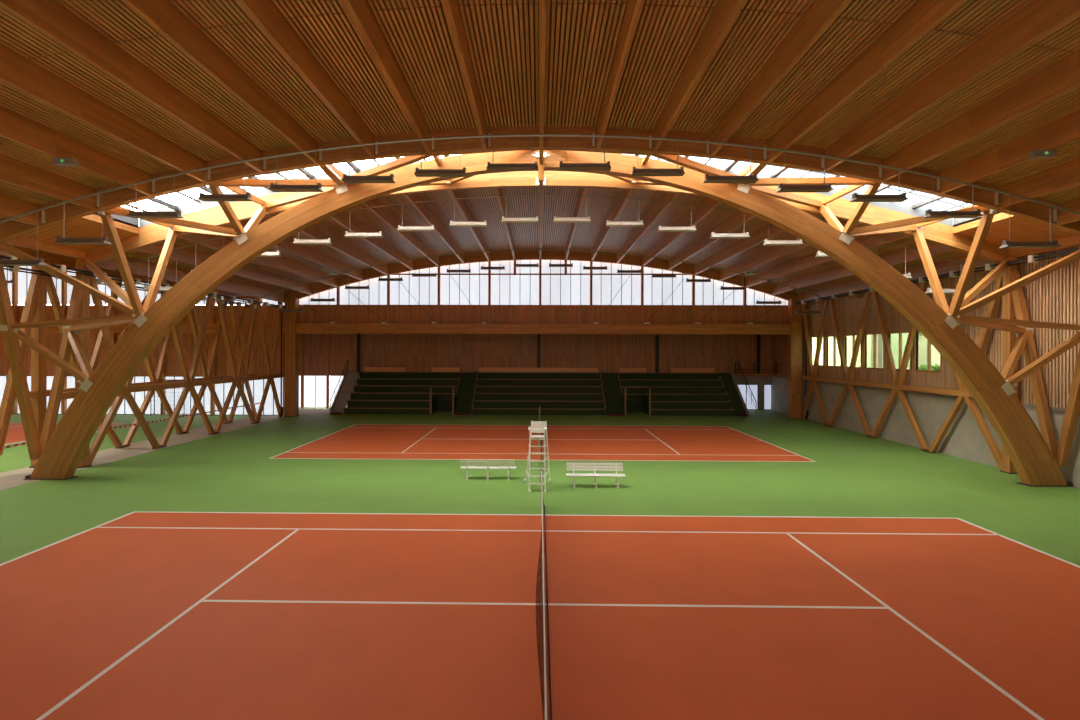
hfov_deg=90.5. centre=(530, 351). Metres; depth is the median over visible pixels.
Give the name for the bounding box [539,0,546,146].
joist
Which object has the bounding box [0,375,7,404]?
window
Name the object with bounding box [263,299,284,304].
window
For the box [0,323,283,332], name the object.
beam
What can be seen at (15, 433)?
court
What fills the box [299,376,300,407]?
window
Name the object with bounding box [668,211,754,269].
joist
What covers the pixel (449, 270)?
pendant light
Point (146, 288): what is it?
pendant light
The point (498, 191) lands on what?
joist
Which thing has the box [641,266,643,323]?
post
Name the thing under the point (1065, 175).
joist
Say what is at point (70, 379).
window
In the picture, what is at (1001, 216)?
trim
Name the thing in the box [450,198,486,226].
pendant light
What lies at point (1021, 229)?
ceiling
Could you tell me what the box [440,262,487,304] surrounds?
window
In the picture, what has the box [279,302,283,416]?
drain pipe
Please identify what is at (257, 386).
window
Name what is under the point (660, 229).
pendant light
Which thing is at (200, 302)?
window
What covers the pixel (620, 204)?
joist
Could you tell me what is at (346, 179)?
pendant light
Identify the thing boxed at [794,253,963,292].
ceiling
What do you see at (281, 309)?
pendant light
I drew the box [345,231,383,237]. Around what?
pendant light
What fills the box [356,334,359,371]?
steel post
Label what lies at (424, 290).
window
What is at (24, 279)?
window
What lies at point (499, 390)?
bleachers
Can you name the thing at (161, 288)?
pendant light
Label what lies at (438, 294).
post
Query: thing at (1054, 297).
wall
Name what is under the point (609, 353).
wall
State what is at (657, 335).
steel post
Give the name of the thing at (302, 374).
trim
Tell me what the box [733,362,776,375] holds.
landing
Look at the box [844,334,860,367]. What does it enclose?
window
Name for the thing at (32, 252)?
beam
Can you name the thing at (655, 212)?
joist
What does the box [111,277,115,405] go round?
post
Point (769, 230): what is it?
joist
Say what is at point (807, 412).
drain pipe
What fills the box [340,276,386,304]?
window
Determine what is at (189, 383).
truss
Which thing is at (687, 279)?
pendant light
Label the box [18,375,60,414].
window
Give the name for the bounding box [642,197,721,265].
joist
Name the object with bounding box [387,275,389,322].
post
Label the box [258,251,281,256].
pendant light
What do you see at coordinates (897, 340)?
window
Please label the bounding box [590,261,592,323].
post
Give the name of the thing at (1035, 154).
emergency light
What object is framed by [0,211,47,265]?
pendant light
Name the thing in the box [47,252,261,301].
joist
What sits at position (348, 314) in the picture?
wall
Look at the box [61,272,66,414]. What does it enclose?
post
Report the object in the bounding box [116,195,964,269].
pipe
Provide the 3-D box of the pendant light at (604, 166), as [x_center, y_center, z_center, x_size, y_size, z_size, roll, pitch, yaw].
[1.649,-6.066,16.275,1.580,1.019,0.340,0,0,1]
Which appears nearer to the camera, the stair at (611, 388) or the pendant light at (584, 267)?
the pendant light at (584, 267)
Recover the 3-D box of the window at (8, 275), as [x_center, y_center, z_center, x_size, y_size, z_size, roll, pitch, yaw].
[-39.676,-5.252,39.489,3.670,3.550,0.070,0,0,1]
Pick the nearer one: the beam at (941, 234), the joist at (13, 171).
the joist at (13, 171)
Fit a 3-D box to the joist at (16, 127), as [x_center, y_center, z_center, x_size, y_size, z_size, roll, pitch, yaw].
[-12.644,-5.486,8.611,0.140,0.700,17.900,0,0,1]
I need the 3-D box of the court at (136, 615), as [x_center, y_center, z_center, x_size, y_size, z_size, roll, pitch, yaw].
[0.199,4.701,9.959,23.770,0.008,10.970,0,0,1]
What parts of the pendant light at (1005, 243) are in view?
hanger rod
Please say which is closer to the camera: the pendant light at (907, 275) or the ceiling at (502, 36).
the ceiling at (502, 36)
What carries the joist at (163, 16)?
attached to the beam at (1029, 210)
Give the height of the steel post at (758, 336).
3.350 m
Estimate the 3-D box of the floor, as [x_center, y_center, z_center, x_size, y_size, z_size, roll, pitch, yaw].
[-19.937,4.752,23.059,79.300,0.204,46.550,0,0,1]
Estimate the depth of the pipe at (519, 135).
16.27 m
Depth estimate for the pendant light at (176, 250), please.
22.90 m
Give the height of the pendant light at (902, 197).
1.158 m
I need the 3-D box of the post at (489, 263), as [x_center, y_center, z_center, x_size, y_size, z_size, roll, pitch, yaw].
[-2.971,-4.281,38.725,0.170,4.557,0.220,0,0,1]
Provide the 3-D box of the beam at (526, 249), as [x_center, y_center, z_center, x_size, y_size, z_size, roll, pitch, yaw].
[0.633,-5.039,34.594,36.420,3.157,0.060,0,0,1]
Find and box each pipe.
[0,134,1079,222]
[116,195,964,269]
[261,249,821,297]
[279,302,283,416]
[805,303,808,419]
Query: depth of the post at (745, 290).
38.31 m
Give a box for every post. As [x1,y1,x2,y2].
[12,272,17,414]
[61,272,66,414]
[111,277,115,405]
[160,292,165,414]
[210,297,214,415]
[336,287,339,322]
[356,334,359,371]
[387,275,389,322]
[437,267,439,323]
[488,261,490,323]
[538,334,539,367]
[539,260,541,323]
[564,260,566,274]
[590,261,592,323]
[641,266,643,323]
[656,334,658,372]
[692,275,694,323]
[743,288,746,323]
[757,335,759,372]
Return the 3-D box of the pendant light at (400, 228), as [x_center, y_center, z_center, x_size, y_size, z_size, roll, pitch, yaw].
[-4.854,-5.775,22.734,1.580,1.243,0.340,0,0,1]
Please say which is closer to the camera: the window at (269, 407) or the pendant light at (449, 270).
the pendant light at (449, 270)
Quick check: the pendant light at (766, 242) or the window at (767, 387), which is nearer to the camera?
the pendant light at (766, 242)
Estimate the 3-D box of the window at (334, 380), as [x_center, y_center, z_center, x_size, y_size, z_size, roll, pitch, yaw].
[-15.856,3.295,44.264,1.494,2.700,0.090,0,0,1]
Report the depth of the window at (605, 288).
38.72 m
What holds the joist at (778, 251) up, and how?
attached to the ceiling at (525, 235)
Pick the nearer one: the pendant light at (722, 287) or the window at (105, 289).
the pendant light at (722, 287)
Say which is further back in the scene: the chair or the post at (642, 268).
the post at (642, 268)
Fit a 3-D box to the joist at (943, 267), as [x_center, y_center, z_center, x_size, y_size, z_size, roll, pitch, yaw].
[18.900,-3.774,29.640,0.140,0.700,16.800,0,0,1]
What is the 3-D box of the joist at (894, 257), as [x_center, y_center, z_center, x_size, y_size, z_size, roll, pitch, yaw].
[17.067,-4.392,29.671,0.140,0.700,16.800,0,0,1]
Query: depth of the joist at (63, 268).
24.01 m
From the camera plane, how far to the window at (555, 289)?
38.78 m
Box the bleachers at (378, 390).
[344,367,461,414]
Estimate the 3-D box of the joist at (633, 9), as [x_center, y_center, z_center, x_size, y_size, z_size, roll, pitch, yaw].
[2.038,-6.938,8.368,0.140,0.700,17.900,0,0,1]
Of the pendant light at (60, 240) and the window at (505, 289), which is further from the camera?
the window at (505, 289)
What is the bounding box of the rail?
[392,273,688,274]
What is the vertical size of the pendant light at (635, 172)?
1.117 m
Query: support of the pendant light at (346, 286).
hanging from the beam at (526, 249)
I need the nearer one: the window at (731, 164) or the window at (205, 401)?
the window at (731, 164)
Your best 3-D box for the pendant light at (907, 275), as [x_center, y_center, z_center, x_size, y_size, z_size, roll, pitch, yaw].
[15.089,-3.897,22.403,1.580,1.641,0.340,0,0,1]
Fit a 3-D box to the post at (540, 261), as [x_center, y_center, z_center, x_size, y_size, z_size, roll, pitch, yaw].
[0.699,-4.332,38.664,0.170,4.680,0.220,0,0,1]
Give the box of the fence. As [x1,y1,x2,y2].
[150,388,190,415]
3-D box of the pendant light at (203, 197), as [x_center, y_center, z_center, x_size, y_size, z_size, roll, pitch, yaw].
[-9.391,-5.258,16.458,1.580,1.178,0.340,0,0,1]
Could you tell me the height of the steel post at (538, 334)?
3.350 m
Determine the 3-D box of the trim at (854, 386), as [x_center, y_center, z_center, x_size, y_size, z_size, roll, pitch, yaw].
[19.095,2.075,18.811,0.080,0.120,39.350,0,0,1]
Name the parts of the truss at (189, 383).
post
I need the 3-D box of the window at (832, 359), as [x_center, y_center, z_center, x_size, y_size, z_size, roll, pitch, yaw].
[19.455,-0.029,34.277,0.165,1.990,1.810,0,0,1]
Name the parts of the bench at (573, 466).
backrest, seat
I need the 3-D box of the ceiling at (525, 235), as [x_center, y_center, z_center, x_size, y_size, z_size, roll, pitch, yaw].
[0.564,-5.843,30.320,36.700,3.359,17.550,0,0,1]
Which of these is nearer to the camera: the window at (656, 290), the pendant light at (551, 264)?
the pendant light at (551, 264)
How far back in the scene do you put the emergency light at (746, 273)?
33.28 m
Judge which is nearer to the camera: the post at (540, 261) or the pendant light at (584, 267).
the pendant light at (584, 267)
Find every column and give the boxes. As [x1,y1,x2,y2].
[283,298,298,416]
[788,299,802,418]
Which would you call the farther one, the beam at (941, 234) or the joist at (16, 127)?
the beam at (941, 234)
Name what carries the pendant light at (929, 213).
hanging from the pipe at (519, 135)
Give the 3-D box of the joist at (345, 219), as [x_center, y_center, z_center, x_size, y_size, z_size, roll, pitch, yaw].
[-8.615,-6.226,30.097,0.140,0.700,16.800,0,0,1]
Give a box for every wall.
[0,305,787,375]
[299,334,771,409]
[771,335,787,413]
[802,246,1079,487]
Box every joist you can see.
[0,0,262,171]
[0,43,206,182]
[0,105,151,194]
[0,153,96,209]
[0,193,41,225]
[0,255,286,308]
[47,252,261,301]
[96,256,286,302]
[120,0,318,162]
[136,242,311,294]
[180,234,337,286]
[225,220,362,279]
[235,0,374,156]
[269,213,387,274]
[330,210,413,269]
[341,0,430,151]
[362,198,438,265]
[404,193,464,262]
[441,0,486,148]
[449,190,489,260]
[494,188,515,259]
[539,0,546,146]
[539,189,542,258]
[565,188,587,259]
[591,189,633,260]
[596,0,643,147]
[616,192,678,262]
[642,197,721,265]
[653,0,744,150]
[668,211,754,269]
[694,213,816,274]
[710,0,851,154]
[720,219,862,280]
[746,233,909,286]
[767,0,968,161]
[771,241,955,294]
[797,256,997,301]
[825,0,1079,169]
[882,49,1079,180]
[940,109,1079,192]
[998,157,1079,207]
[1057,197,1079,224]
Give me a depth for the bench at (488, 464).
19.63 m
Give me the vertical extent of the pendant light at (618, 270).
1.232 m
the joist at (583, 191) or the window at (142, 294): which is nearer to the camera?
the joist at (583, 191)
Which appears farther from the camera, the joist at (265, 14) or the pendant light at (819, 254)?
the pendant light at (819, 254)
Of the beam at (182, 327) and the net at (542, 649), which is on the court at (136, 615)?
the net at (542, 649)
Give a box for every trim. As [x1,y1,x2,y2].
[81,213,1013,233]
[299,305,787,305]
[299,334,343,407]
[802,380,1065,411]
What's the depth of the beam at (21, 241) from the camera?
19.95 m
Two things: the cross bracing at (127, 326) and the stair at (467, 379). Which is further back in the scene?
the stair at (467, 379)
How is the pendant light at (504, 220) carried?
hanging from the pipe at (529, 195)
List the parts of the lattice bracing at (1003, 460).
post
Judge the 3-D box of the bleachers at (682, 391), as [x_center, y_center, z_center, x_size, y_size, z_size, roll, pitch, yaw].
[11.063,3.025,41.672,8.175,3.420,4.180,0,0,1]
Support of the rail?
attached to the post at (540, 261)
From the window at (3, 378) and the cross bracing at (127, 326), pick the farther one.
the window at (3, 378)
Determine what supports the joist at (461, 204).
attached to the ceiling at (525, 235)
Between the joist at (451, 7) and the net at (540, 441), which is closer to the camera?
the joist at (451, 7)
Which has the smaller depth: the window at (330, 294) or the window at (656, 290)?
the window at (656, 290)
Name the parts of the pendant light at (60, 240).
hanger rod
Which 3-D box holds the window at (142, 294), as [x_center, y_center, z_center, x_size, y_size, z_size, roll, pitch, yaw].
[-28.668,-4.978,39.306,3.670,3.058,0.070,0,0,1]
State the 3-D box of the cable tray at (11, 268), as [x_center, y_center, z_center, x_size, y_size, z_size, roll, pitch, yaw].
[-19.486,-3.165,27.927,0.240,0.260,20.800,0,0,1]
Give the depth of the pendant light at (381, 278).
34.67 m
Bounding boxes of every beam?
[0,125,1079,243]
[0,244,47,259]
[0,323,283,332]
[5,236,85,257]
[86,171,1008,263]
[287,249,796,300]
[296,323,790,334]
[1009,235,1079,257]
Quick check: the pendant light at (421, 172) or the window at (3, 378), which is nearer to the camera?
the pendant light at (421, 172)
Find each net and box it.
[536,469,551,719]
[538,406,541,464]
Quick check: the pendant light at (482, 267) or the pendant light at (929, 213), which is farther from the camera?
the pendant light at (482, 267)
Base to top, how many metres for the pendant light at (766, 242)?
1.216 m
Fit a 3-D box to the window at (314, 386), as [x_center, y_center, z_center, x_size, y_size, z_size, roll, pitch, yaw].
[-17.815,3.289,44.297,1.974,2.700,0.090,0,0,1]
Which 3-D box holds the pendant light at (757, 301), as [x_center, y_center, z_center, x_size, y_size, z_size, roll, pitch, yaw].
[15.287,-3.897,34.351,1.580,1.641,0.340,0,0,1]
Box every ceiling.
[0,0,1079,218]
[22,218,138,250]
[125,187,967,293]
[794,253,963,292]
[955,211,1077,249]
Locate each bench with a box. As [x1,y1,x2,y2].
[460,459,515,480]
[566,462,625,488]
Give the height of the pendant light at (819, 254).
1.278 m
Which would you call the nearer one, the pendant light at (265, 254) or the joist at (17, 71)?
the joist at (17, 71)
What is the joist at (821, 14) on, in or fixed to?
attached to the beam at (1029, 210)
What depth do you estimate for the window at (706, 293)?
38.60 m
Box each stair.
[329,360,359,414]
[455,372,476,414]
[601,373,623,415]
[719,361,756,415]
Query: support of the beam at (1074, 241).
on the lattice bracing at (1003, 460)
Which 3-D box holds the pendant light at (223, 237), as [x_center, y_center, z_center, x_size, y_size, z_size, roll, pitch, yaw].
[-13.719,-4.105,22.881,1.580,1.638,0.340,0,0,1]
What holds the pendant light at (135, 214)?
hanging from the pipe at (519, 135)
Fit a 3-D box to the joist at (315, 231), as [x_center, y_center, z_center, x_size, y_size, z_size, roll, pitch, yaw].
[-10.451,-5.888,30.128,0.140,0.700,16.800,0,0,1]
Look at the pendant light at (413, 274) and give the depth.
34.66 m
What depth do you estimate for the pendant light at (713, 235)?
22.45 m
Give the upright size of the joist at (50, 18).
0.700 m
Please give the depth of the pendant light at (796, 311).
34.26 m
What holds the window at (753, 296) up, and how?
in the wall at (348, 314)
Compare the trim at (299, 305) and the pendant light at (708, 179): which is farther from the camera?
the trim at (299, 305)
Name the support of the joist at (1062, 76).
attached to the beam at (1029, 210)
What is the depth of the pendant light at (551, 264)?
34.52 m
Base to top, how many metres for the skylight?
2.920 m
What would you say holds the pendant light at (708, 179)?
hanging from the pipe at (519, 135)
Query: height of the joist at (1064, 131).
0.700 m
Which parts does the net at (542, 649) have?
net post, cord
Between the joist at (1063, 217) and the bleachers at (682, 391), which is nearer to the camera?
the joist at (1063, 217)
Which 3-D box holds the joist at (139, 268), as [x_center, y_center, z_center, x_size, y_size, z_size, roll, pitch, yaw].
[-17.795,-3.869,30.250,0.140,0.700,16.800,0,0,1]
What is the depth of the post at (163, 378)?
39.00 m
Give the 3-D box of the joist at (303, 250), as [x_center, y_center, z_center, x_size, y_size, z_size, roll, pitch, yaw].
[-12.287,-5.485,30.158,0.140,0.700,16.800,0,0,1]
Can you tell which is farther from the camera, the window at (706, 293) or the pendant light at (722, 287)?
the window at (706, 293)
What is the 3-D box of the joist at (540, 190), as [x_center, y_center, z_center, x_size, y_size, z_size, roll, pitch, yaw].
[0.561,-6.973,29.945,0.140,0.700,16.800,0,0,1]
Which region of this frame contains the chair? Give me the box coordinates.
[524,420,550,491]
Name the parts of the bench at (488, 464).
backrest, seat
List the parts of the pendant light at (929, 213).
hanger rod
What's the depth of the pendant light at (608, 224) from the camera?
22.54 m
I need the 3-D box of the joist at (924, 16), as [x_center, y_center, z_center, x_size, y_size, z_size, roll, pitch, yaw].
[7.541,-6.463,8.276,0.140,0.700,17.900,0,0,1]
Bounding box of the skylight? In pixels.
[94,124,999,227]
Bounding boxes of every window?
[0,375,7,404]
[3,267,11,304]
[18,266,60,304]
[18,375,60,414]
[67,270,110,304]
[67,376,110,414]
[116,376,159,414]
[117,282,160,303]
[126,155,967,210]
[165,376,209,414]
[197,296,206,304]
[215,297,249,304]
[215,376,263,414]
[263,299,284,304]
[264,376,283,415]
[299,288,336,304]
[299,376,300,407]
[304,376,325,407]
[330,376,346,407]
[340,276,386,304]
[390,267,437,304]
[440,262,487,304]
[491,260,538,304]
[541,260,589,304]
[592,262,640,304]
[644,267,691,304]
[695,276,742,304]
[737,384,757,409]
[747,288,787,304]
[763,384,770,409]
[810,336,823,365]
[825,336,840,366]
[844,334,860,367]
[863,333,883,368]
[887,332,911,370]
[914,331,940,371]
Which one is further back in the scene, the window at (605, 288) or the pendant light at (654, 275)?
the window at (605, 288)
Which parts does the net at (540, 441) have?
net post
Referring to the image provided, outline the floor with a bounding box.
[0,408,1079,565]
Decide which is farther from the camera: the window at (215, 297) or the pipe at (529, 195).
the window at (215, 297)
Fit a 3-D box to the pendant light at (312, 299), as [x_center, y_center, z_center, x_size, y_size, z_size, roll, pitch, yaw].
[-13.521,-4.104,34.829,1.580,1.638,0.340,0,0,1]
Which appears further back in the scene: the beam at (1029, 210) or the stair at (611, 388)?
the stair at (611, 388)
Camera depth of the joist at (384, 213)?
27.37 m
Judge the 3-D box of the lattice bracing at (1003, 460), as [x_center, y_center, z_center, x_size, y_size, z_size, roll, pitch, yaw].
[18.952,0.521,29.239,0.380,8.472,16.900,0,0,1]
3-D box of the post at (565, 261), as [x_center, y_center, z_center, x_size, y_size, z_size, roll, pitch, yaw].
[2.538,-6.087,38.633,0.180,1.099,0.220,0,0,1]
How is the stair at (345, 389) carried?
on the floor
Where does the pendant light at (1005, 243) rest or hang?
hanging from the pipe at (519, 135)
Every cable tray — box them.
[3,266,261,307]
[797,248,1079,304]
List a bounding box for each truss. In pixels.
[0,150,1079,486]
[61,257,282,467]
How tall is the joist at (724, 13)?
0.700 m
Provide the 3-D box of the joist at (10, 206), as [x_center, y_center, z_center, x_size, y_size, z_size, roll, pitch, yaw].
[-16.316,-4.479,8.672,0.140,0.700,17.900,0,0,1]
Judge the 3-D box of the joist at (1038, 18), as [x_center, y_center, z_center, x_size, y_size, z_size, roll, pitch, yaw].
[9.375,-6.179,8.246,0.140,0.700,17.900,0,0,1]
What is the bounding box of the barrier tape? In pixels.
[0,402,259,448]
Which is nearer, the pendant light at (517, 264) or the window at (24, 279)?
the pendant light at (517, 264)
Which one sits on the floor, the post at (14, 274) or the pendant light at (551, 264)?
the post at (14, 274)
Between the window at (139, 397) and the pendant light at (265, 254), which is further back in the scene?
the window at (139, 397)
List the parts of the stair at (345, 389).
handrail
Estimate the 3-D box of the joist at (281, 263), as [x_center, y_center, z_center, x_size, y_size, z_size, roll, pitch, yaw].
[-14.123,-5.016,30.189,0.140,0.700,16.800,0,0,1]
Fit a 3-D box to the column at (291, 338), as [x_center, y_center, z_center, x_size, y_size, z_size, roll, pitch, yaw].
[-17.237,0.411,38.601,0.880,8.500,0.620,0,0,1]
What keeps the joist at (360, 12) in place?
attached to the beam at (1029, 210)
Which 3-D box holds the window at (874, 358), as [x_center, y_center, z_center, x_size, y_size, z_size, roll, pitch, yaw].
[19.386,-0.029,30.142,0.165,1.990,1.820,0,0,1]
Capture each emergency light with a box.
[52,158,78,166]
[745,272,755,274]
[1027,150,1056,158]
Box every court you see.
[0,511,1079,719]
[4,423,126,444]
[268,424,815,461]
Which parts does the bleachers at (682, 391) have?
niche post, niche rail, niche post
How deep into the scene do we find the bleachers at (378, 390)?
42.02 m
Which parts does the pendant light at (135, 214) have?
hanger rod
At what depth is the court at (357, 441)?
27.09 m
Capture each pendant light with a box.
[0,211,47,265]
[53,193,112,244]
[126,176,182,218]
[142,259,148,290]
[159,287,171,290]
[176,250,176,282]
[191,237,223,270]
[196,162,252,201]
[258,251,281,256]
[268,152,323,191]
[279,291,304,311]
[293,232,331,243]
[310,281,335,301]
[341,147,394,182]
[344,268,369,288]
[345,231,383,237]
[378,265,402,280]
[397,201,434,230]
[412,271,436,276]
[414,139,466,176]
[446,255,470,272]
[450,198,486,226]
[481,252,504,269]
[486,136,538,170]
[501,216,538,222]
[515,251,538,266]
[549,250,572,266]
[553,197,590,222]
[559,137,610,170]
[583,253,606,269]
[605,198,643,226]
[617,256,641,272]
[631,141,685,175]
[651,258,676,277]
[657,205,695,231]
[686,278,710,281]
[703,148,758,182]
[710,208,749,237]
[720,270,744,289]
[756,300,781,303]
[763,237,803,244]
[776,152,832,192]
[794,310,820,313]
[815,251,828,256]
[850,170,908,201]
[876,239,912,278]
[923,177,982,217]
[925,288,966,292]
[1000,206,1060,247]
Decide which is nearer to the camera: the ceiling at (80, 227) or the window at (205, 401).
the ceiling at (80, 227)
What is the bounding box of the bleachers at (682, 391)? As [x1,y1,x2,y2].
[617,368,734,415]
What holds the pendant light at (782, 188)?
hanging from the pipe at (519, 135)
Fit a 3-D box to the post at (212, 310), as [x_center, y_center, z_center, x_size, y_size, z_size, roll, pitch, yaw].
[-23.180,-0.047,39.040,0.200,9.385,0.260,0,0,1]
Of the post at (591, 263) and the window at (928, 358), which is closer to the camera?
the window at (928, 358)
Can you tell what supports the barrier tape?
attached to the lattice bracing at (34, 310)
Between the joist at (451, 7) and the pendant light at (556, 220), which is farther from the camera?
the pendant light at (556, 220)
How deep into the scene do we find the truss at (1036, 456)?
19.19 m
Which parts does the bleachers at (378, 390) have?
niche post, niche rail, niche post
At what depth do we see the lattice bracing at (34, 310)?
24.25 m
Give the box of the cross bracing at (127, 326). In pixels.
[117,277,258,382]
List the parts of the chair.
leg, leg, seat, backrest, leg, leg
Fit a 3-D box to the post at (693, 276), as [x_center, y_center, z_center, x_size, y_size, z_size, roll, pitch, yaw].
[11.706,-3.747,38.481,0.170,3.567,0.220,0,0,1]
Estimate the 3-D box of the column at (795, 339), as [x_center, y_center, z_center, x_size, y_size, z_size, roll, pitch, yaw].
[18.788,0.505,38.003,0.860,8.500,0.620,0,0,1]
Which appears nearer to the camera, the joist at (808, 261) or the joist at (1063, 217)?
the joist at (1063, 217)
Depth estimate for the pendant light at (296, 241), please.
22.75 m
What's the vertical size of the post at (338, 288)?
2.685 m
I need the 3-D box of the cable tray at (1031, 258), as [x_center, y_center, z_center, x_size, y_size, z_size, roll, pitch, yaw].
[18.630,-3.416,27.295,0.240,0.260,20.800,0,0,1]
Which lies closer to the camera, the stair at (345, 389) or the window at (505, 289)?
the window at (505, 289)
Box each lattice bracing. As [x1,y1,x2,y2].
[0,257,257,467]
[800,257,1017,473]
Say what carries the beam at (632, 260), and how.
on the column at (291, 338)
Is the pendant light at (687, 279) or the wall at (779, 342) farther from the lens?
the wall at (779, 342)
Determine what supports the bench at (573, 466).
on the floor
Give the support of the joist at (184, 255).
attached to the beam at (941, 234)
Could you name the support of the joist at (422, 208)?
attached to the ceiling at (525, 235)
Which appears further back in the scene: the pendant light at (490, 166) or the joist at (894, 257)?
the joist at (894, 257)
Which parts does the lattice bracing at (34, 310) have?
post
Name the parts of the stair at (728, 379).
handrail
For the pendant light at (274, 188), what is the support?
hanging from the pipe at (519, 135)
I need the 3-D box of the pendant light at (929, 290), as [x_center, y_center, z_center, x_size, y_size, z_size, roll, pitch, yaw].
[17.379,-3.256,22.365,1.580,1.593,0.340,0,0,1]
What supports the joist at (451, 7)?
attached to the beam at (1029, 210)
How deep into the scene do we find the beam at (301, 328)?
38.12 m
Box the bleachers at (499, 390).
[472,367,605,414]
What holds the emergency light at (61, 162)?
attached to the joist at (16, 127)
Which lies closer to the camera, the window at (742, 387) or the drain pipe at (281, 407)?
the drain pipe at (281, 407)
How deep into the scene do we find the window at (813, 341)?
36.39 m

